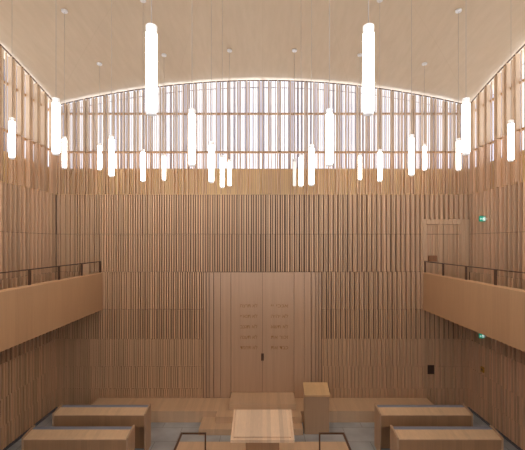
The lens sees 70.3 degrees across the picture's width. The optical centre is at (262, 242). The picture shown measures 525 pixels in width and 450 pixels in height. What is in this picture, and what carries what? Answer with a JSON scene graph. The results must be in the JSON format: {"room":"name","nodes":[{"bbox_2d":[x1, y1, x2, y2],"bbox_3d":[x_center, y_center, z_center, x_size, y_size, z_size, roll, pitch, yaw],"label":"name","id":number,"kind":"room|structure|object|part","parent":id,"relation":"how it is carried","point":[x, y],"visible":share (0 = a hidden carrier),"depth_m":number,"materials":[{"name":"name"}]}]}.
{"room":"house of worship","nodes":[
{"label":"house of worship","id":0,"kind":"room"},
{"bbox_2d":[0,44,56,449],"bbox_3d":[-7.210,-0.034,5.600,0.620,11.149,14.900,0,0,0],"label":"wall","id":1,"kind":"structure","parent":0,"point":[28,369],"depth_m":10.94,"materials":[{"name":"brown wood"}]},
{"bbox_2d":[4,56,33,154],"bbox_3d":[-7.298,-4.031,5.600,0.485,3.803,14.900,0,0,0],"label":"window","id":2,"kind":"structure","parent":1,"relation":"in","point":[7,56],"depth_m":10.87,"materials":[{"name":"clear glass"}]},
{"bbox_3d":[-7.026,-3.070,5.600,0.049,0.070,13.800,0,0,0],"label":"rail","id":3,"kind":"part","parent":1,"relation":"part of","materials":[{"name":"brown wood"}]},
{"bbox_3d":[-6.915,-5.108,5.600,0.029,1.001,13.800,0,0,0],"label":"head rail","id":4,"kind":"part","parent":1,"relation":"part of","materials":[{"name":"brown wood"}]},
{"bbox_2d":[3,407,57,449],"bbox_3d":[-6.910,5.518,5.600,0.120,0.045,13.800,0,0,0],"label":"baseboard","id":5,"kind":"structure","parent":1,"relation":"attached to","point":[54,409],"depth_m":10.88,"materials":[{"name":"grey"}]},
{"bbox_2d":[0,272,101,351],"bbox_3d":[-6.128,1.605,5.595,1.535,1.250,13.750,0,0,0],"label":"gallery","id":6,"kind":"object","parent":1,"relation":"attached to","point":[27,312],"visible":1,"depth_m":9.17,"materials":[{"name":"brown wood"}]},
{"bbox_2d":[0,261,100,284],"bbox_3d":[-5.430,0.794,5.625,0.044,0.372,13.750,0,0,0],"label":"handrail","id":7,"kind":"object","parent":6,"relation":"on","point":[29,270],"visible":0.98,"depth_m":9.79,"materials":[{"name":"brown metal"}]},
{"bbox_3d":[-5.430,0.805,8.695,0.024,0.350,0.080,0,0,0],"label":"post","id":8,"kind":"part","parent":7,"relation":"part of","materials":[{"name":"brown metal"}]},
{"bbox_3d":[-5.430,0.619,5.617,0.044,0.022,13.735,0,0,0],"label":"rail","id":9,"kind":"part","parent":7,"relation":"part of","materials":[{"name":"brown metal"}]},
{"bbox_2d":[0,0,524,103],"bbox_3d":[0.000,-5.695,5.600,15.700,2.001,15.700,0,0,0],"label":"ceiling","id":10,"kind":"structure","parent":0,"point":[261,35],"depth_m":10.54,"materials":[{"name":"beige wood"}]},
{"bbox_2d":[9,117,14,158],"bbox_3d":[-4.931,-3.837,7.343,0.148,4.367,0.146,0,0,0],"label":"pendant lamp","id":11,"kind":"object","parent":10,"relation":"hanging from","point":[11,119],"visible":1,"depth_m":7.31,"materials":[{"name":"white glass"}]},
{"bbox_2d":[52,97,59,155],"bbox_3d":[-2.958,-3.807,5.344,0.148,5.093,0.146,0,0,0],"label":"pendant lamp","id":12,"kind":"object","parent":10,"relation":"hanging from","point":[55,101],"visible":1,"depth_m":5.30,"materials":[{"name":"white glass"}]},
{"bbox_2d":[61,9,67,168],"bbox_3d":[-4.938,-3.823,9.302,0.148,3.955,0.146,0,0,0],"label":"pendant lamp","id":13,"kind":"object","parent":10,"relation":"hanging from","point":[64,138],"visible":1,"depth_m":9.30,"materials":[{"name":"white glass"}]},
{"bbox_2d":[97,62,101,170],"bbox_3d":[-4.925,-3.808,11.269,0.148,3.234,0.146,0,0,0],"label":"pendant lamp","id":14,"kind":"object","parent":10,"relation":"hanging from","point":[99,64],"visible":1,"depth_m":11.24,"materials":[{"name":"white glass"}]},
{"bbox_2d":[109,0,113,176],"bbox_3d":[-2.972,-3.795,7.343,0.148,4.992,0.146,0,0,0],"label":"pendant lamp","id":15,"kind":"object","parent":10,"relation":"hanging from","point":[111,137],"visible":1,"depth_m":7.33,"materials":[{"name":"white glass"}]},
{"bbox_2d":[140,0,145,181],"bbox_3d":[-2.980,-3.796,9.302,0.148,4.550,0.146,0,0,0],"label":"pendant lamp","id":16,"kind":"object","parent":10,"relation":"hanging from","point":[142,1],"visible":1,"depth_m":9.26,"materials":[{"name":"white glass"}]},
{"bbox_2d":[146,0,156,115],"bbox_3d":[-1.009,-3.777,3.391,0.148,5.226,0.146,0,0,0],"label":"pendant lamp","id":17,"kind":"object","parent":10,"relation":"hanging from","point":[151,29],"visible":1,"depth_m":3.35,"materials":[{"name":"white glass"}]},
{"bbox_2d":[161,53,166,180],"bbox_3d":[-2.976,-3.784,11.269,0.148,3.821,0.146,0,0,0],"label":"pendant lamp","id":18,"kind":"object","parent":10,"relation":"hanging from","point":[162,54],"visible":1,"depth_m":11.23,"materials":[{"name":"white glass"}]},
{"bbox_2d":[188,108,195,166],"bbox_3d":[-1.010,-3.796,5.344,0.148,5.386,0.146,0,0,0],"label":"pendant lamp","id":19,"kind":"object","parent":10,"relation":"hanging from","point":[191,112],"visible":1,"depth_m":5.30,"materials":[{"name":"white glass"}]},
{"bbox_2d":[209,0,213,182],"bbox_3d":[-1.008,-3.804,7.343,0.148,5.247,0.146,0,0,0],"label":"pendant lamp","id":20,"kind":"object","parent":10,"relation":"hanging from","point":[211,143],"visible":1,"depth_m":7.32,"materials":[{"name":"white glass"}]},
{"bbox_2d":[220,155,223,187],"bbox_3d":[-1.002,-3.791,9.302,0.148,4.838,0.146,0,0,0],"label":"pendant lamp","id":21,"kind":"object","parent":10,"relation":"hanging from","point":[221,156],"visible":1,"depth_m":9.26,"materials":[{"name":"white glass"}]},
{"bbox_2d":[227,49,231,186],"bbox_3d":[-0.994,-3.769,11.269,0.148,4.125,0.146,0,0,0],"label":"pendant lamp","id":22,"kind":"object","parent":10,"relation":"hanging from","point":[228,50],"visible":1,"depth_m":11.27,"materials":[{"name":"white glass"}]},
{"bbox_2d":[292,49,296,185],"bbox_3d":[0.967,-3.777,11.269,0.148,4.111,0.146,0,0,0],"label":"pendant lamp","id":23,"kind":"object","parent":10,"relation":"hanging from","point":[293,50],"visible":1,"depth_m":11.27,"materials":[{"name":"white glass"}]},
{"bbox_2d":[299,154,302,186],"bbox_3d":[0.960,-3.804,9.302,0.148,4.814,0.146,0,0,0],"label":"pendant lamp","id":24,"kind":"object","parent":10,"relation":"hanging from","point":[300,155],"visible":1,"depth_m":9.26,"materials":[{"name":"white glass"}]},
{"bbox_2d":[309,0,313,185],"bbox_3d":[0.965,-3.776,7.343,0.148,5.307,0.146,0,0,0],"label":"pendant lamp","id":25,"kind":"object","parent":10,"relation":"hanging from","point":[311,146],"visible":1,"depth_m":7.32,"materials":[{"name":"white glass"}]},
{"bbox_2d":[326,0,332,166],"bbox_3d":[0.960,-3.797,5.344,0.148,5.387,0.146,0,0,0],"label":"pendant lamp","id":26,"kind":"object","parent":10,"relation":"hanging from","point":[329,112],"visible":1,"depth_m":5.31,"materials":[{"name":"white glass"}]},
{"bbox_2d":[357,53,362,180],"bbox_3d":[2.946,-3.793,11.269,0.148,3.809,0.146,0,0,0],"label":"pendant lamp","id":27,"kind":"object","parent":10,"relation":"hanging from","point":[359,54],"visible":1,"depth_m":11.23,"materials":[{"name":"white glass"}]},
{"bbox_2d":[363,0,373,115],"bbox_3d":[0.964,-3.778,3.391,0.148,5.228,0.146,0,0,0],"label":"pendant lamp","id":28,"kind":"object","parent":10,"relation":"hanging from","point":[368,28],"visible":1,"depth_m":3.35,"materials":[{"name":"white glass"}]},
{"bbox_2d":[377,0,382,181],"bbox_3d":[2.925,-3.799,9.302,0.148,4.556,0.146,0,0,0],"label":"pendant lamp","id":29,"kind":"object","parent":10,"relation":"hanging from","point":[378,1],"visible":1,"depth_m":9.26,"materials":[{"name":"white glass"}]},
{"bbox_2d":[409,0,413,175],"bbox_3d":[2.933,-3.807,7.343,0.148,4.976,0.146,0,0,0],"label":"pendant lamp","id":30,"kind":"object","parent":10,"relation":"hanging from","point":[411,136],"visible":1,"depth_m":7.33,"materials":[{"name":"white glass"}]},
{"bbox_2d":[422,62,426,170],"bbox_3d":[4.894,-3.803,11.269,0.148,3.255,0.146,0,0,0],"label":"pendant lamp","id":31,"kind":"object","parent":10,"relation":"hanging from","point":[423,63],"visible":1,"depth_m":11.24,"materials":[{"name":"white glass"}]},
{"bbox_2d":[455,8,461,170],"bbox_3d":[4.888,-3.802,9.302,0.148,4.013,0.146,0,0,0],"label":"pendant lamp","id":32,"kind":"object","parent":10,"relation":"hanging from","point":[458,140],"visible":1,"depth_m":9.30,"materials":[{"name":"white glass"}]},
{"bbox_2d":[462,97,469,155],"bbox_3d":[2.916,-3.809,5.344,0.148,5.097,0.146,0,0,0],"label":"pendant lamp","id":33,"kind":"object","parent":10,"relation":"hanging from","point":[465,101],"visible":1,"depth_m":5.30,"materials":[{"name":"white glass"}]},
{"bbox_2d":[508,120,513,161],"bbox_3d":[4.892,-3.816,7.343,0.148,4.423,0.146,0,0,0],"label":"pendant lamp","id":34,"kind":"object","parent":10,"relation":"hanging from","point":[510,122],"visible":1,"depth_m":7.31,"materials":[{"name":"white glass"}]},
{"bbox_2d":[7,413,517,449],"bbox_3d":[0.000,5.615,5.600,15.000,0.150,15.000,0,0,0],"label":"floor","id":35,"kind":"structure","parent":0,"point":[164,435],"depth_m":10.68,"materials":[{"name":"grey stone"}]},
{"bbox_2d":[21,425,134,449],"bbox_3d":[-4.310,4.968,8.790,2.450,1.145,0.460,0,0,0],"label":"desk","id":36,"kind":"object","parent":35,"relation":"on","point":[38,437],"visible":1,"depth_m":8.61,"materials":[{"name":"brown wood"}]},
{"bbox_3d":[-5.513,4.968,8.790,0.045,1.145,0.460,0,0,0],"label":"panel","id":37,"kind":"part","parent":36,"relation":"part of","materials":[{"name":"brown wood"}]},
{"bbox_2d":[23,429,130,439],"bbox_3d":[-4.310,4.482,8.723,2.356,0.084,0.325,0,0,0],"label":"desk top","id":38,"kind":"object","parent":36,"relation":"attached to","point":[32,434],"depth_m":8.71,"materials":[{"name":"brown wood"}]},
{"bbox_3d":[-3.107,4.968,8.790,0.045,1.145,0.460,0,0,0],"label":"panel","id":39,"kind":"part","parent":36,"relation":"part of","materials":[{"name":"brown wood"}]},
{"bbox_2d":[52,403,150,449],"bbox_3d":[-4.280,4.968,9.990,2.450,1.145,0.460,0,0,0],"label":"desk","id":40,"kind":"object","parent":35,"relation":"on","point":[139,416],"visible":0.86,"depth_m":9.82,"materials":[{"name":"brown wood"}]},
{"bbox_3d":[-5.482,4.968,9.990,0.045,1.145,0.460,0,0,0],"label":"panel","id":41,"kind":"part","parent":40,"relation":"part of","materials":[{"name":"brown wood"}]},
{"bbox_2d":[54,407,146,415],"bbox_3d":[-4.280,4.482,9.922,2.356,0.084,0.325,0,0,0],"label":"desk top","id":42,"kind":"object","parent":40,"relation":"attached to","point":[60,411],"depth_m":9.90,"materials":[{"name":"brown wood"}]},
{"bbox_3d":[-4.280,5.005,10.072,2.356,1.070,0.025,0,0,0],"label":"panel","id":43,"kind":"part","parent":40,"relation":"part of","materials":[{"name":"brown wood"}]},
{"bbox_3d":[-3.078,4.968,9.990,0.045,1.145,0.460,0,0,0],"label":"panel","id":44,"kind":"part","parent":40,"relation":"part of","materials":[{"name":"brown wood"}]},
{"bbox_2d":[199,417,302,434],"bbox_3d":[-0.335,5.451,11.123,3.010,0.178,0.765,0,0,0],"label":"step","id":45,"kind":"structure","parent":35,"relation":"on","point":[208,425],"depth_m":10.84,"materials":[{"name":"brown wood"}]},
{"bbox_2d":[216,411,301,422],"bbox_3d":[-0.115,5.362,11.307,2.570,0.355,0.395,0,0,0],"label":"platform","id":46,"kind":"object","parent":35,"relation":"on","point":[221,416],"visible":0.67,"depth_m":11.11,"materials":[{"name":"brown wood"}]},
{"bbox_2d":[91,398,433,421],"bbox_3d":[0.000,5.362,12.002,11.000,0.355,0.984,0,0,0],"label":"platform","id":47,"kind":"object","parent":35,"relation":"on","point":[162,409],"visible":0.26,"depth_m":11.90,"materials":[{"name":"brown wood"}]},
{"bbox_2d":[229,392,295,409],"bbox_3d":[0.000,5.090,12.022,2.080,0.190,0.924,0,0,0],"label":"step","id":48,"kind":"structure","parent":47,"relation":"on","point":[238,400],"depth_m":11.76,"materials":[{"name":"brown wood"}]},
{"bbox_2d":[176,442,348,449],"bbox_3d":[0.000,5.362,7.470,4.400,0.355,4.540,0,0,0],"label":"platform","id":49,"kind":"object","parent":35,"relation":"on","point":[182,445],"visible":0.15,"depth_m":9.50,"materials":[{"name":"brown wood"}]},
{"bbox_2d":[174,432,205,449],"bbox_3d":[-1.559,4.735,7.330,0.572,0.900,2.220,0,0,0],"label":"handrail","id":50,"kind":"object","parent":49,"relation":"on","point":[181,433],"visible":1,"depth_m":8.40,"materials":[{"name":"brown metal"}]},
{"bbox_3d":[-1.825,4.300,7.309,0.040,0.030,2.179,0,0,0],"label":"rail","id":51,"kind":"part","parent":50,"relation":"part of","materials":[{"name":"brown metal"}]},
{"bbox_3d":[-1.559,4.299,8.420,0.572,0.028,0.040,0,0,0],"label":"rail","id":52,"kind":"part","parent":50,"relation":"part of","materials":[{"name":"brown metal"}]},
{"bbox_2d":[230,409,294,449],"bbox_3d":[0.000,4.551,8.315,1.350,1.268,0.977,0,0,0],"label":"table","id":53,"kind":"object","parent":49,"relation":"on","point":[259,429],"visible":1,"depth_m":8.15,"materials":[{"name":"brown wood"}]},
{"bbox_3d":[-0.652,4.035,8.338,0.045,0.226,0.913,0,0,0],"label":"edge rail","id":54,"kind":"part","parent":53,"relation":"part of","materials":[{"name":"brown wood"}]},
{"bbox_3d":[0.652,4.035,8.338,0.045,0.226,0.913,0,0,0],"label":"edge rail","id":55,"kind":"part","parent":53,"relation":"part of","materials":[{"name":"brown wood"}]},
{"bbox_2d":[319,432,350,449],"bbox_3d":[1.559,4.735,7.330,0.572,0.900,2.220,0,0,0],"label":"handrail","id":56,"kind":"object","parent":49,"relation":"on","point":[320,433],"visible":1,"depth_m":8.40,"materials":[{"name":"brown metal"}]},
{"bbox_3d":[1.559,4.299,8.420,0.572,0.028,0.040,0,0,0],"label":"rail","id":57,"kind":"part","parent":56,"relation":"part of","materials":[{"name":"brown metal"}]},
{"bbox_3d":[1.825,4.300,7.309,0.040,0.030,2.179,0,0,0],"label":"rail","id":58,"kind":"part","parent":56,"relation":"part of","materials":[{"name":"brown metal"}]},
{"bbox_2d":[303,382,329,433],"bbox_3d":[1.575,4.862,10.928,0.730,1.356,0.567,0,0,0],"label":"lectern","id":59,"kind":"object","parent":35,"relation":"on","point":[316,394],"visible":0.89,"depth_m":10.80,"materials":[{"name":"brown wood"}]},
{"bbox_2d":[374,403,472,449],"bbox_3d":[4.290,4.968,9.990,2.450,1.145,0.460,0,0,0],"label":"desk","id":60,"kind":"object","parent":35,"relation":"on","point":[385,416],"visible":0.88,"depth_m":9.82,"materials":[{"name":"brown wood"}]},
{"bbox_3d":[3.087,4.968,9.990,0.045,1.145,0.460,0,0,0],"label":"panel","id":61,"kind":"part","parent":60,"relation":"part of","materials":[{"name":"brown wood"}]},
{"bbox_3d":[4.290,5.005,10.072,2.356,1.070,0.025,0,0,0],"label":"panel","id":62,"kind":"part","parent":60,"relation":"part of","materials":[{"name":"brown wood"}]},
{"bbox_2d":[378,407,470,415],"bbox_3d":[4.290,4.482,9.922,2.356,0.084,0.325,0,0,0],"label":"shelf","id":63,"kind":"object","parent":60,"relation":"attached to","point":[382,411],"depth_m":9.90,"materials":[{"name":"brown wood"}]},
{"bbox_3d":[5.492,4.968,9.990,0.045,1.145,0.460,0,0,0],"label":"panel","id":64,"kind":"part","parent":60,"relation":"part of","materials":[{"name":"brown wood"}]},
{"bbox_2d":[390,425,503,449],"bbox_3d":[4.310,4.968,8.790,2.450,1.145,0.460,0,0,0],"label":"desk","id":65,"kind":"object","parent":35,"relation":"on","point":[401,437],"visible":1,"depth_m":8.61,"materials":[{"name":"brown wood"}]},
{"bbox_3d":[3.107,4.968,8.790,0.045,1.145,0.460,0,0,0],"label":"panel","id":66,"kind":"part","parent":65,"relation":"part of","materials":[{"name":"brown wood"}]},
{"bbox_2d":[394,429,501,439],"bbox_3d":[4.310,4.482,8.723,2.356,0.084,0.325,0,0,0],"label":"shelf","id":67,"kind":"object","parent":65,"relation":"attached to","point":[399,434],"depth_m":8.71,"materials":[{"name":"brown wood"}]},
{"bbox_3d":[5.513,4.968,8.790,0.045,1.145,0.460,0,0,0],"label":"panel","id":68,"kind":"part","parent":65,"relation":"part of","materials":[{"name":"brown wood"}]},
{"bbox_2d":[56,80,469,406],"bbox_3d":[0.000,0.037,12.810,14.900,11.006,0.620,0,0,0],"label":"wall","id":69,"kind":"structure","parent":0,"point":[154,240],"depth_m":12.54,"materials":[{"name":"brown wood"}]},
{"bbox_2d":[83,264,90,274],"bbox_3d":[-5.895,1.025,12.440,0.270,0.630,0.120,0,0,0],"label":"upper cabinet","id":70,"kind":"object","parent":69,"relation":"attached to","point":[86,267],"visible":0.38,"depth_m":12.38,"materials":[{"name":"brown wood"}]},
{"bbox_3d":[0.000,-3.070,12.626,13.800,0.070,0.049,0,0,0],"label":"rail","id":71,"kind":"part","parent":69,"relation":"part of","materials":[{"name":"brown wood"}]},
{"bbox_3d":[0.000,-4.370,12.626,13.800,0.070,0.049,0,0,0],"label":"rail","id":72,"kind":"part","parent":69,"relation":"part of","materials":[{"name":"brown wood"}]},
{"bbox_3d":[0.000,-5.036,12.515,13.800,0.859,0.029,0,0,0],"label":"head rail","id":73,"kind":"part","parent":69,"relation":"part of","materials":[{"name":"brown metal"}]},
{"bbox_2d":[204,272,320,397],"bbox_3d":[0.000,3.083,12.515,3.946,4.205,0.100,0,0,0],"label":"holy ark","id":74,"kind":"object","parent":69,"relation":"attached to","point":[234,299],"visible":0.98,"depth_m":12.49,"materials":[{"name":"brown wood"}]},
{"bbox_3d":[-1.935,3.083,12.530,0.077,4.205,0.069,0,0,0],"label":"panel","id":75,"kind":"part","parent":74,"relation":"part of","materials":[{"name":"brown wood"}]},
{"bbox_3d":[-1.837,3.083,12.537,0.082,4.205,0.057,0,0,0],"label":"panel","id":76,"kind":"part","parent":74,"relation":"part of","materials":[{"name":"brown wood"}]},
{"bbox_3d":[-1.710,3.083,12.530,0.137,4.205,0.069,0,0,0],"label":"panel","id":77,"kind":"part","parent":74,"relation":"part of","materials":[{"name":"brown wood"}]},
{"bbox_3d":[-1.514,3.083,12.537,0.217,4.205,0.057,0,0,0],"label":"panel","id":78,"kind":"part","parent":74,"relation":"part of","materials":[{"name":"brown wood"}]},
{"bbox_3d":[-1.228,3.083,12.530,0.335,4.205,0.069,0,0,0],"label":"panel","id":79,"kind":"part","parent":74,"relation":"part of","materials":[{"name":"brown wood"}]},
{"bbox_3d":[-0.527,2.987,12.527,1.046,4.015,0.077,0,0,0],"label":"door","id":80,"kind":"part","parent":74,"relation":"part of","materials":[{"name":"brown wood"}]},
{"bbox_3d":[0.527,2.987,12.527,1.046,4.015,0.077,0,0,0],"label":"door","id":81,"kind":"part","parent":74,"relation":"part of","materials":[{"name":"brown wood"}]},
{"bbox_3d":[1.228,3.083,12.530,0.335,4.205,0.069,0,0,0],"label":"panel","id":82,"kind":"part","parent":74,"relation":"part of","materials":[{"name":"brown wood"}]},
{"bbox_3d":[1.514,3.083,12.537,0.217,4.205,0.057,0,0,0],"label":"panel","id":83,"kind":"part","parent":74,"relation":"part of","materials":[{"name":"brown wood"}]},
{"bbox_3d":[1.710,3.083,12.530,0.137,4.205,0.069,0,0,0],"label":"panel","id":84,"kind":"part","parent":74,"relation":"part of","materials":[{"name":"brown wood"}]},
{"bbox_3d":[1.837,3.083,12.537,0.082,4.205,0.057,0,0,0],"label":"panel","id":85,"kind":"part","parent":74,"relation":"part of","materials":[{"name":"brown wood"}]},
{"bbox_3d":[1.935,3.083,12.530,0.077,4.205,0.069,0,0,0],"label":"panel","id":86,"kind":"part","parent":74,"relation":"part of","materials":[{"name":"brown wood"}]},
{"bbox_2d":[63,81,462,168],"bbox_3d":[0.000,-3.956,12.898,14.900,3.653,0.485,0,0,0],"label":"window","id":87,"kind":"structure","parent":69,"relation":"in","point":[218,83],"depth_m":12.98,"materials":[{"name":"clear glass"},{"name":"oak"}]},
{"bbox_2d":[428,365,433,373],"bbox_3d":[5.640,4.240,12.494,0.220,0.300,0.012,0,0,0],"label":"wall niche","id":88,"kind":"object","parent":69,"relation":"attached to","point":[430,367],"visible":1,"depth_m":12.49,"materials":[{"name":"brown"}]},
{"bbox_3d":[5.640,4.240,12.498,0.176,0.256,0.004,0,0,0],"label":"panel","id":89,"kind":"part","parent":88,"relation":"part of","materials":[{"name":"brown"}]},
{"bbox_2d":[428,256,436,260],"bbox_3d":[5.670,0.515,12.450,0.260,0.190,0.100,0,0,0],"label":"speaker box","id":90,"kind":"object","parent":69,"relation":"attached to","point":[430,258],"visible":0.93,"depth_m":12.40,"materials":[{"name":"brown wood"}]},
{"bbox_2d":[422,219,468,279],"bbox_3d":[6.152,0.620,12.560,1.564,2.840,0.120,0,0,0],"label":"door","id":91,"kind":"structure","parent":69,"relation":"in","point":[449,243],"depth_m":12.52,"materials":[{"name":"brown wood"}]},
{"bbox_3d":[5.400,0.620,12.560,0.060,2.840,0.120,0,0,0],"label":"frame","id":92,"kind":"part","parent":91,"relation":"part of","materials":[{"name":"brown wood"}]},
{"bbox_3d":[5.467,0.620,12.565,0.060,2.840,0.110,0,0,0],"label":"frame","id":93,"kind":"part","parent":91,"relation":"part of","materials":[{"name":"brown wood"}]},
{"bbox_3d":[6.694,0.620,12.560,0.060,2.840,0.120,0,0,0],"label":"frame","id":94,"kind":"part","parent":91,"relation":"part of","materials":[{"name":"brown wood"}]},
{"bbox_3d":[6.764,0.620,12.570,0.060,2.840,0.100,0,0,0],"label":"frame","id":95,"kind":"part","parent":91,"relation":"part of","materials":[{"name":"brown wood"}]},
{"bbox_3d":[6.834,0.620,12.560,0.060,2.840,0.120,0,0,0],"label":"frame","id":96,"kind":"part","parent":91,"relation":"part of","materials":[{"name":"brown wood"}]},
{"bbox_3d":[6.904,0.620,12.570,0.060,2.840,0.100,0,0,0],"label":"frame","id":97,"kind":"part","parent":91,"relation":"part of","materials":[{"name":"brown wood"}]},
{"bbox_2d":[467,44,524,449],"bbox_3d":[7.210,-0.034,5.600,0.620,11.149,14.900,0,0,0],"label":"wall","id":98,"kind":"structure","parent":0,"point":[496,187],"depth_m":10.96,"materials":[{"name":"brown wood"}]},
{"bbox_2d":[423,272,524,351],"bbox_3d":[6.128,1.605,5.595,1.535,1.250,13.750,0,0,0],"label":"gallery","id":99,"kind":"object","parent":98,"relation":"attached to","point":[497,312],"visible":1,"depth_m":9.21,"materials":[{"name":"brown oak"}]},
{"bbox_2d":[424,261,524,284],"bbox_3d":[5.430,0.794,5.625,0.044,0.372,13.750,0,0,0],"label":"handrail","id":100,"kind":"object","parent":99,"relation":"on","point":[495,270],"visible":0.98,"depth_m":9.79,"materials":[{"name":"brown metal"}]},
{"bbox_3d":[5.430,0.619,5.617,0.044,0.022,13.735,0,0,0],"label":"rail","id":101,"kind":"part","parent":100,"relation":"part of","materials":[{"name":"brown metal"}]},
{"bbox_3d":[5.430,0.805,8.695,0.024,0.350,0.080,0,0,0],"label":"post","id":102,"kind":"part","parent":100,"relation":"part of","materials":[{"name":"brown metal"}]},
{"bbox_2d":[479,216,487,221],"bbox_3d":[6.773,-0.741,11.435,0.255,0.165,0.034,0,0,0],"label":"exit sign","id":103,"kind":"object","parent":98,"relation":"attached to","point":[481,218],"visible":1,"depth_m":11.42,"materials":[{"name":"teal plastic"}]},
{"bbox_2d":[468,407,522,449],"bbox_3d":[6.910,5.518,5.600,0.120,0.045,13.800,0,0,0],"label":"baseboard","id":104,"kind":"structure","parent":98,"relation":"attached to","point":[469,408],"depth_m":10.88,"materials":[{"name":"grey"}]},
{"bbox_3d":[6.915,-5.108,5.600,0.029,1.001,13.800,0,0,0],"label":"head rail","id":105,"kind":"part","parent":98,"relation":"part of","materials":[{"name":"brown wood"}]},
{"bbox_3d":[7.026,-3.070,5.600,0.049,0.070,13.800,0,0,0],"label":"rail","id":106,"kind":"part","parent":98,"relation":"part of","materials":[{"name":"brown wood"}]},
{"bbox_2d":[483,53,523,150],"bbox_3d":[7.298,-4.031,5.600,0.485,3.802,14.900,0,0,0],"label":"window","id":107,"kind":"structure","parent":98,"relation":"in","point":[520,53],"depth_m":11.01,"materials":[{"name":"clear glass"}]}
]}

